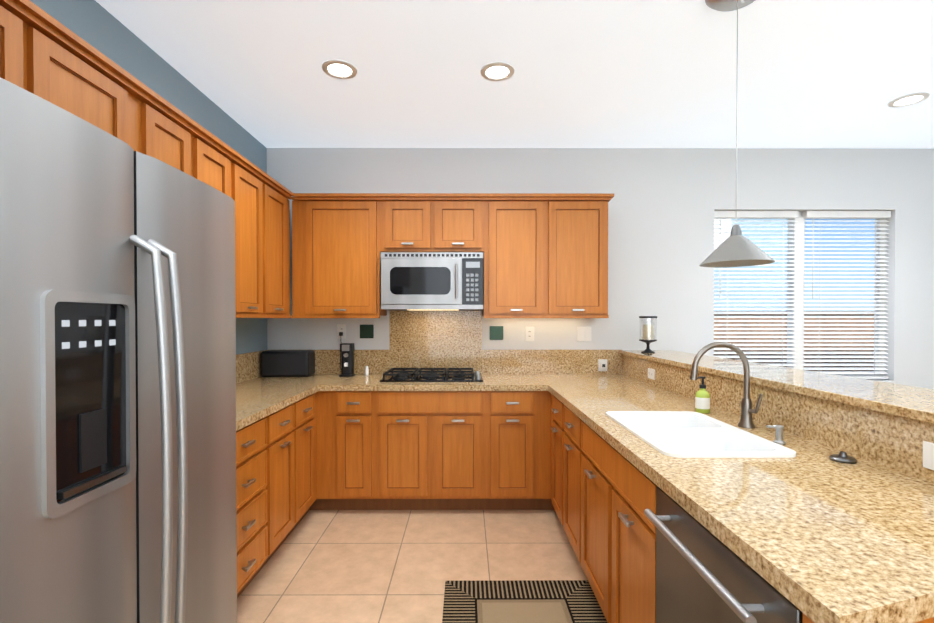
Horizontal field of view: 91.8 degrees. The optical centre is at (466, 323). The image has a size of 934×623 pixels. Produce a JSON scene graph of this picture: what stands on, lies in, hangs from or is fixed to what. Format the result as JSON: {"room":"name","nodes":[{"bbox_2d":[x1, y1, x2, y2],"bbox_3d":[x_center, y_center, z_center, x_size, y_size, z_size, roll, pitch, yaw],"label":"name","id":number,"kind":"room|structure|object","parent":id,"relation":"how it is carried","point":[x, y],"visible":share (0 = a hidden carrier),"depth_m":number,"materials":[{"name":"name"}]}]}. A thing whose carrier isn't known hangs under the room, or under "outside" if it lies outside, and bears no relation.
{"room":"kitchen","nodes":[
{"label":"kitchen","id":0,"kind":"room"},
{"bbox_2d":[30,0,266,353],"bbox_3d":[-1.744,-0.049,2.220,0.150,2.810,3.240,0,1,0],"label":"wall","id":1,"kind":"structure","parent":0,"point":[99,27],"depth_m":2.47,"materials":[{"name":"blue paint"}]},
{"bbox_2d":[0,0,59,106],"bbox_3d":[-1.501,-0.686,1.213,0.328,0.515,0.477,0,1,0],"label":"upper cabinet","id":2,"kind":"object","parent":1,"relation":"attached to","point":[29,41],"depth_m":1.40,"materials":[{"name":"brown wood"}]},
{"bbox_2d":[60,28,143,153],"bbox_3d":[-1.502,-0.690,1.587,0.328,0.515,0.555,0,1,0],"label":"upper cabinet","id":3,"kind":"object","parent":1,"relation":"attached to","point":[99,94],"depth_m":1.66,"materials":[{"name":"brown wood"}]},
{"bbox_2d":[144,88,199,179],"bbox_3d":[-1.503,-0.502,2.044,0.328,0.900,0.356,0,1,0],"label":"upper cabinet","id":4,"kind":"object","parent":1,"relation":"attached to","point":[173,140],"depth_m":2.05,"materials":[{"name":"brown wood"}]},
{"bbox_2d":[200,128,235,292],"bbox_3d":[-1.504,-0.506,2.405,0.328,0.900,0.366,0,1,0],"label":"upper cabinet","id":5,"kind":"object","parent":1,"relation":"attached to","point":[217,165],"depth_m":2.44,"materials":[{"name":"brown wood"}]},
{"bbox_2d":[236,350,267,383],"bbox_3d":[-1.659,0.329,2.678,0.020,0.205,2.228,0,1,0],"label":"backsplash","id":6,"kind":"structure","parent":1,"relation":"attached to","point":[248,365],"depth_m":3.42,"materials":[{"name":"beige stone"}]},
{"bbox_2d":[236,156,271,315],"bbox_3d":[-1.505,-0.510,2.826,0.328,0.900,0.475,0,1,0],"label":"upper cabinet","id":7,"kind":"object","parent":1,"relation":"attached to","point":[253,189],"depth_m":2.85,"materials":[{"name":"brown wood"}]},
{"bbox_2d":[272,180,291,315],"bbox_3d":[-1.506,-0.514,3.196,0.328,0.900,0.561,0,1,0],"label":"upper cabinet","id":8,"kind":"object","parent":1,"relation":"attached to","point":[280,202],"depth_m":3.28,"materials":[{"name":"brown wood"}]},
{"bbox_2d":[237,510,586,622],"bbox_3d":[1.477,1.429,0.893,6.887,0.120,5.940,0,1,0],"label":"floor","id":9,"kind":"structure","parent":0,"point":[361,566],"depth_m":2.56,"materials":[{"name":"tile"}]},
{"bbox_2d":[0,77,236,622],"bbox_3d":[-1.144,0.483,1.063,0.986,1.769,0.798,0,1,0],"label":"fridge","id":10,"kind":"object","parent":9,"relation":"on","point":[118,497],"visible":1,"depth_m":0.92,"materials":[{"name":"grey metal"}]},
{"bbox_2d":[236,408,279,597],"bbox_3d":[-1.353,0.915,2.132,0.628,0.885,0.613,0,1,0],"label":"base cabinet","id":11,"kind":"object","parent":9,"relation":"on","point":[257,478],"depth_m":2.24,"materials":[{"name":"brown wood"}]},
{"bbox_2d":[236,384,319,423],"bbox_3d":[-1.351,0.456,2.363,0.634,0.042,1.594,0,1,0],"label":"countertop","id":12,"kind":"structure","parent":11,"relation":"on","point":[252,400],"depth_m":2.69,"materials":[{"name":"beige stone"}]},
{"bbox_2d":[276,396,303,545],"bbox_3d":[-1.354,0.910,2.590,0.628,0.885,0.441,0,1,0],"label":"base cabinet","id":13,"kind":"object","parent":9,"relation":"on","point":[290,416],"depth_m":2.68,"materials":[{"name":"brown wood"}]},
{"bbox_2d":[304,388,319,515],"bbox_3d":[-1.355,0.907,2.932,0.628,0.885,0.517,0,1,0],"label":"base cabinet","id":14,"kind":"object","parent":9,"relation":"on","point":[312,401],"depth_m":3.05,"materials":[{"name":"brown wood"}]},
{"bbox_2d":[348,388,375,509],"bbox_3d":[-0.784,0.901,3.486,0.260,0.885,0.628,0,1,0],"label":"base cabinet","id":15,"kind":"object","parent":9,"relation":"on","point":[361,401],"depth_m":3.18,"materials":[{"name":"brown wood"}]},
{"bbox_2d":[376,388,487,509],"bbox_3d":[-0.257,0.901,3.487,0.794,0.885,0.628,0,1,0],"label":"base cabinet","id":16,"kind":"object","parent":9,"relation":"on","point":[432,443],"depth_m":3.18,"materials":[{"name":"brown wood"}]},
{"bbox_2d":[240,372,547,387],"bbox_3d":[-0.552,0.445,3.479,2.237,0.042,0.634,0,1,0],"label":"countertop","id":17,"kind":"structure","parent":16,"relation":"on","point":[491,379],"depth_m":3.30,"materials":[{"name":"beige stone"}]},
{"bbox_2d":[261,350,314,376],"bbox_3d":[-1.441,0.319,3.651,0.380,0.205,0.176,0,1,0],"label":"toaster","id":18,"kind":"object","parent":17,"relation":"on","point":[287,363],"visible":1,"depth_m":3.56,"materials":[{"name":"black metal"}]},
{"bbox_2d":[339,332,354,376],"bbox_3d":[-0.989,0.245,3.700,0.146,0.351,0.174,0,1,0],"label":"can opener","id":19,"kind":"object","parent":17,"relation":"on","point":[347,350],"visible":1,"depth_m":3.65,"materials":[{"name":"black plastic"}]},
{"bbox_2d":[365,366,368,374],"bbox_3d":[-0.821,0.382,3.707,0.034,0.078,0.034,0,1,0],"label":"shaker","id":20,"kind":"object","parent":17,"relation":"on","point":[366,370],"visible":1,"depth_m":3.69,"materials":[{"name":"white plastic"}]},
{"bbox_2d":[380,368,483,379],"bbox_3d":[-0.261,0.394,3.538,0.760,0.057,0.460,0,1,0],"label":"cooktop","id":21,"kind":"object","parent":17,"relation":"in","point":[389,373],"depth_m":3.52,"materials":[{"name":"black metal"}]},
{"bbox_2d":[488,388,535,509],"bbox_3d":[0.304,0.901,3.489,0.327,0.885,0.628,0,1,0],"label":"base cabinet","id":22,"kind":"object","parent":9,"relation":"on","point":[511,411],"depth_m":3.19,"materials":[{"name":"brown wood"}]},
{"bbox_2d":[442,580,607,622],"bbox_3d":[0.264,1.355,1.769,0.750,0.010,1.200,0,1,0],"label":"rug","id":23,"kind":"object","parent":9,"relation":"on","point":[546,601],"visible":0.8,"depth_m":2.19,"materials":[{"name":"black fabric"}]},
{"bbox_2d":[548,388,555,510],"bbox_3d":[0.927,0.907,2.917,0.707,0.885,0.558,0,1,0],"label":"base cabinet","id":24,"kind":"object","parent":9,"relation":"on","point":[551,395],"depth_m":3.11,"materials":[{"name":"brown wood"}]},
{"bbox_2d":[556,396,587,561],"bbox_3d":[0.928,0.911,2.508,0.707,0.885,0.558,0,1,0],"label":"base cabinet","id":25,"kind":"object","parent":9,"relation":"on","point":[571,430],"depth_m":2.56,"materials":[{"name":"brown wood"}]},
{"bbox_2d":[580,456,647,622],"bbox_3d":[0.930,1.010,1.873,0.707,0.700,0.991,0,1,0],"label":"base cabinet","id":26,"kind":"object","parent":9,"relation":"on","point":[613,536],"depth_m":1.79,"materials":[{"name":"brown wood"}]},
{"bbox_2d":[648,480,795,622],"bbox_3d":[0.897,0.931,1.086,0.646,0.872,0.586,0,1,0],"label":"base cabinet","id":27,"kind":"object","parent":9,"relation":"on","point":[664,498],"depth_m":1.12,"materials":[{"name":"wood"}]},
{"bbox_2d":[644,487,802,622],"bbox_3d":[0.869,0.921,1.086,0.702,0.852,0.586,0,1,0],"label":"dishwasher","id":28,"kind":"object","parent":27,"relation":"in","point":[700,578],"depth_m":1.09,"materials":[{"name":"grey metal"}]},
{"bbox_2d":[536,372,933,622],"bbox_3d":[0.936,0.457,2.248,0.733,0.042,3.103,0,1,0],"label":"countertop","id":29,"kind":"structure","parent":27,"relation":"on","point":[855,542],"depth_m":1.11,"materials":[{"name":"beige stone"}]},
{"bbox_2d":[648,368,654,379],"bbox_3d":[1.296,0.351,3.182,0.007,0.072,0.115,0,1,0],"label":"outlet","id":30,"kind":"object","parent":29,"relation":"attached to","point":[651,373],"visible":1,"depth_m":3.17,"materials":[{"name":"white plastic"}]},
{"bbox_2d":[695,376,709,412],"bbox_3d":[1.161,0.347,2.231,0.068,0.176,0.065,0,1,0],"label":"soap bottle","id":31,"kind":"object","parent":29,"relation":"on","point":[702,399],"visible":0.98,"depth_m":2.21,"materials":[{"name":"green plastic"}]},
{"bbox_2d":[600,408,807,455],"bbox_3d":[0.888,0.526,1.850,0.450,0.197,0.705,0,1,0],"label":"sink","id":32,"kind":"object","parent":29,"relation":"in","point":[672,431],"depth_m":1.83,"materials":[{"name":"white ceramic"}]},
{"bbox_2d":[690,342,762,427],"bbox_3d":[1.088,0.257,1.911,0.275,0.363,0.102,0,1,0],"label":"faucet","id":33,"kind":"object","parent":29,"relation":"attached to","point":[746,418],"visible":0.98,"depth_m":1.92,"materials":[{"name":"silver metal"}]},
{"bbox_2d":[766,425,785,444],"bbox_3d":[1.141,0.407,1.672,0.065,0.068,0.039,0,1,0],"label":"soap dispenser","id":34,"kind":"object","parent":29,"relation":"on","point":[779,435],"visible":0.96,"depth_m":1.66,"materials":[{"name":"silver metal"}]},
{"bbox_2d":[829,451,856,463],"bbox_3d":[1.219,0.428,1.467,0.072,0.030,0.072,0,1,0],"label":"stopper","id":35,"kind":"object","parent":29,"relation":"on","point":[841,457],"visible":1,"depth_m":1.45,"materials":[{"name":"silver metal"}]},
{"bbox_2d":[923,441,933,469],"bbox_3d":[1.300,0.371,1.227,0.007,0.075,0.125,0,1,0],"label":"outlet","id":36,"kind":"object","parent":29,"relation":"attached to","point":[928,455],"visible":1,"depth_m":1.27,"materials":[{"name":"white plastic"}]},
{"bbox_2d":[712,528,827,622],"bbox_3d":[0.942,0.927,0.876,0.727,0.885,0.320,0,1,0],"label":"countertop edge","id":37,"kind":"object","parent":9,"relation":"on","point":[804,614],"depth_m":0.83,"materials":[{"name":"beige stone"}]},
{"bbox_2d":[464,252,483,311],"bbox_3d":[0.042,-0.326,3.595,0.158,0.427,0.390,0,1,0],"label":"control panel","id":38,"kind":"object","parent":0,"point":[473,261],"depth_m":3.40,"materials":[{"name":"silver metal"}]},
{"bbox_2d":[95,0,933,147],"bbox_3d":[1.477,-1.502,0.989,6.887,0.120,6.190,0,1,0],"label":"ceiling","id":39,"kind":"structure","parent":0,"point":[662,73],"depth_m":2.59,"materials":[{"name":"white paint"}]},
{"bbox_2d":[322,59,356,78],"bbox_3d":[-0.727,-1.452,2.589,0.196,0.010,0.196,0,1,0],"label":"recessed light","id":40,"kind":"object","parent":39,"relation":"in","point":[338,69],"visible":1,"depth_m":2.58,"materials":[{"name":"white plastic"}]},
{"bbox_2d":[480,62,513,80],"bbox_3d":[0.175,-1.452,2.611,0.196,0.010,0.196,0,1,0],"label":"recessed light","id":41,"kind":"object","parent":39,"relation":"in","point":[497,71],"visible":1,"depth_m":2.60,"materials":[{"name":"white plastic"}]},
{"bbox_2d":[699,0,774,266],"bbox_3d":[1.168,-0.856,1.959,0.284,1.190,0.284,0,1,0],"label":"pendant light","id":42,"kind":"object","parent":39,"relation":"hanging from","point":[736,248],"visible":1,"depth_m":1.95,"materials":[{"name":"silver metal"}]},
{"bbox_2d":[888,92,929,107],"bbox_3d":[2.876,-1.456,2.948,0.196,0.010,0.196,0,1,0],"label":"recessed light","id":43,"kind":"object","parent":39,"relation":"in","point":[909,99],"visible":0.98,"depth_m":2.94,"materials":[{"name":"white plastic"}]},
{"bbox_2d":[267,148,933,388],"bbox_3d":[1.470,-0.065,3.873,6.587,2.810,0.150,0,1,0],"label":"wall","id":44,"kind":"structure","parent":0,"point":[664,204],"depth_m":3.79,"materials":[{"name":"white paint"}]},
{"bbox_2d":[292,196,386,315],"bbox_3d":[-1.007,-0.518,3.622,0.672,0.900,0.328,0,1,0],"label":"upper cabinet","id":45,"kind":"object","parent":44,"relation":"attached to","point":[335,239],"depth_m":3.47,"materials":[{"name":"brown wood"}]},
{"bbox_2d":[337,324,345,338],"bbox_3d":[-1.050,0.064,3.789,0.075,0.120,0.007,0,1,0],"label":"outlet","id":46,"kind":"object","parent":44,"relation":"attached to","point":[341,327],"visible":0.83,"depth_m":3.79,"materials":[{"name":"white plastic"}]},
{"bbox_2d":[360,325,373,337],"bbox_3d":[-0.840,0.064,3.789,0.115,0.115,0.008,0,1,0],"label":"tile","id":47,"kind":"object","parent":44,"relation":"attached to","point":[366,331],"visible":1,"depth_m":3.79,"materials":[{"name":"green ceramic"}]},
{"bbox_2d":[380,196,443,247],"bbox_3d":[-0.431,-0.763,3.620,0.480,0.410,0.328,0,1,0],"label":"upper cabinet","id":48,"kind":"object","parent":44,"relation":"attached to","point":[405,221],"depth_m":3.46,"materials":[{"name":"brown wood"}]},
{"bbox_2d":[376,248,482,311],"bbox_3d":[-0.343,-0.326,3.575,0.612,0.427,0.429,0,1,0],"label":"microwave","id":49,"kind":"object","parent":44,"relation":"attached to","point":[406,278],"depth_m":3.40,"materials":[{"name":"silver metal"}]},
{"bbox_2d":[268,312,623,375],"bbox_3d":[-0.176,0.155,3.784,2.950,0.532,0.020,0,1,0],"label":"backsplash","id":50,"kind":"structure","parent":44,"relation":"attached to","point":[417,339],"depth_m":3.77,"materials":[{"name":"beige stone"}]},
{"bbox_2d":[598,359,606,370],"bbox_3d":[1.134,0.346,3.763,0.075,0.100,0.030,0,1,0],"label":"outlet","id":51,"kind":"object","parent":50,"relation":"attached to","point":[602,364],"visible":1,"depth_m":3.77,"materials":[{"name":"white plastic"}]},
{"bbox_2d":[444,196,487,251],"bbox_3d":[-0.103,-0.763,3.621,0.465,0.410,0.328,0,1,0],"label":"upper cabinet","id":52,"kind":"object","parent":44,"relation":"attached to","point":[463,215],"depth_m":3.47,"materials":[{"name":"brown wood"}]},
{"bbox_2d":[490,326,502,339],"bbox_3d":[0.247,0.076,3.792,0.115,0.115,0.008,0,1,0],"label":"tile","id":53,"kind":"object","parent":44,"relation":"attached to","point":[496,332],"visible":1,"depth_m":3.79,"materials":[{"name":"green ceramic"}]},
{"bbox_2d":[480,196,559,315],"bbox_3d":[0.405,-0.518,3.625,0.552,0.900,0.328,0,1,0],"label":"upper cabinet","id":54,"kind":"object","parent":44,"relation":"attached to","point":[522,233],"depth_m":3.47,"materials":[{"name":"brown wood"}]},
{"bbox_2d":[525,327,533,340],"bbox_3d":[0.525,0.086,3.793,0.075,0.120,0.007,0,1,0],"label":"outlet","id":55,"kind":"object","parent":44,"relation":"attached to","point":[529,333],"visible":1,"depth_m":3.79,"materials":[{"name":"white plastic"}]},
{"bbox_2d":[577,327,590,340],"bbox_3d":[0.982,0.085,3.793,0.120,0.120,0.008,0,1,0],"label":"light switch","id":56,"kind":"object","parent":44,"relation":"attached to","point":[583,333],"visible":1,"depth_m":3.79,"materials":[{"name":"white plastic"}]},
{"bbox_2d":[560,196,611,315],"bbox_3d":[0.846,-0.518,3.626,0.480,0.900,0.328,0,1,0],"label":"upper cabinet","id":57,"kind":"object","parent":44,"relation":"attached to","point":[583,219],"depth_m":3.47,"materials":[{"name":"brown wood"}]},
{"bbox_2d":[714,212,884,379],"bbox_3d":[2.833,-0.241,3.900,1.520,1.440,0.080,0,1,0],"label":"window","id":58,"kind":"structure","parent":44,"relation":"in","point":[800,251],"depth_m":3.89,"materials":[{"name":"white plastic"}]},
{"bbox_2d":[714,211,890,378],"bbox_3d":[2.833,-0.244,3.850,1.496,1.424,0.069,0,1,0],"label":"window blinds","id":59,"kind":"object","parent":58,"relation":"attached to","point":[783,215],"visible":0.79,"depth_m":3.85,"materials":[{"name":"white plastic"}]},
{"bbox_2d":[588,428,647,519],"bbox_3d":[0.606,0.567,1.832,0.020,0.185,0.920,0,1,0],"label":"drawer front","id":60,"kind":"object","parent":0,"relation":"attached to","point":[613,465],"depth_m":1.70,"materials":[{"name":"brown wood"}]},
{"bbox_2d":[714,219,787,310],"bbox_3d":[5.342,-1.589,12.793,4.300,5.720,6.600,0,1,0],"label":"sky","id":61,"kind":"structure","parent":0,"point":[753,267],"depth_m":9.80,"materials":[{"name":"blue"}]},
{"bbox_2d":[620,350,933,423],"bbox_3d":[1.503,0.253,2.035,0.440,0.030,3.528,0,1,0],"label":"countertop","id":62,"kind":"structure","parent":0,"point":[906,402],"depth_m":1.79,"materials":[{"name":"beige stone"}]},
{"bbox_2d":[639,316,656,352],"bbox_3d":[1.404,0.082,3.509,0.132,0.282,0.132,0,1,0],"label":"candle holder","id":63,"kind":"object","parent":62,"relation":"on","point":[647,337],"visible":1,"depth_m":3.48,"materials":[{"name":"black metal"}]},
{"label":"outside","id":64,"kind":"structure","parent":0,"visible":0},
{"bbox_3d":[1.897,1.340,10.888,28.000,0.100,13.850,0,1,0],"label":"ground","id":65,"kind":"structure","parent":64,"visible":0},
{"bbox_2d":[714,311,873,370],"bbox_3d":[2.925,0.579,6.413,12.035,1.510,0.090,0,1,0],"label":"fence","id":66,"kind":"object","parent":65,"relation":"on","point":[804,338],"depth_m":6.41,"materials":[{"name":"brown wood"}]}
]}

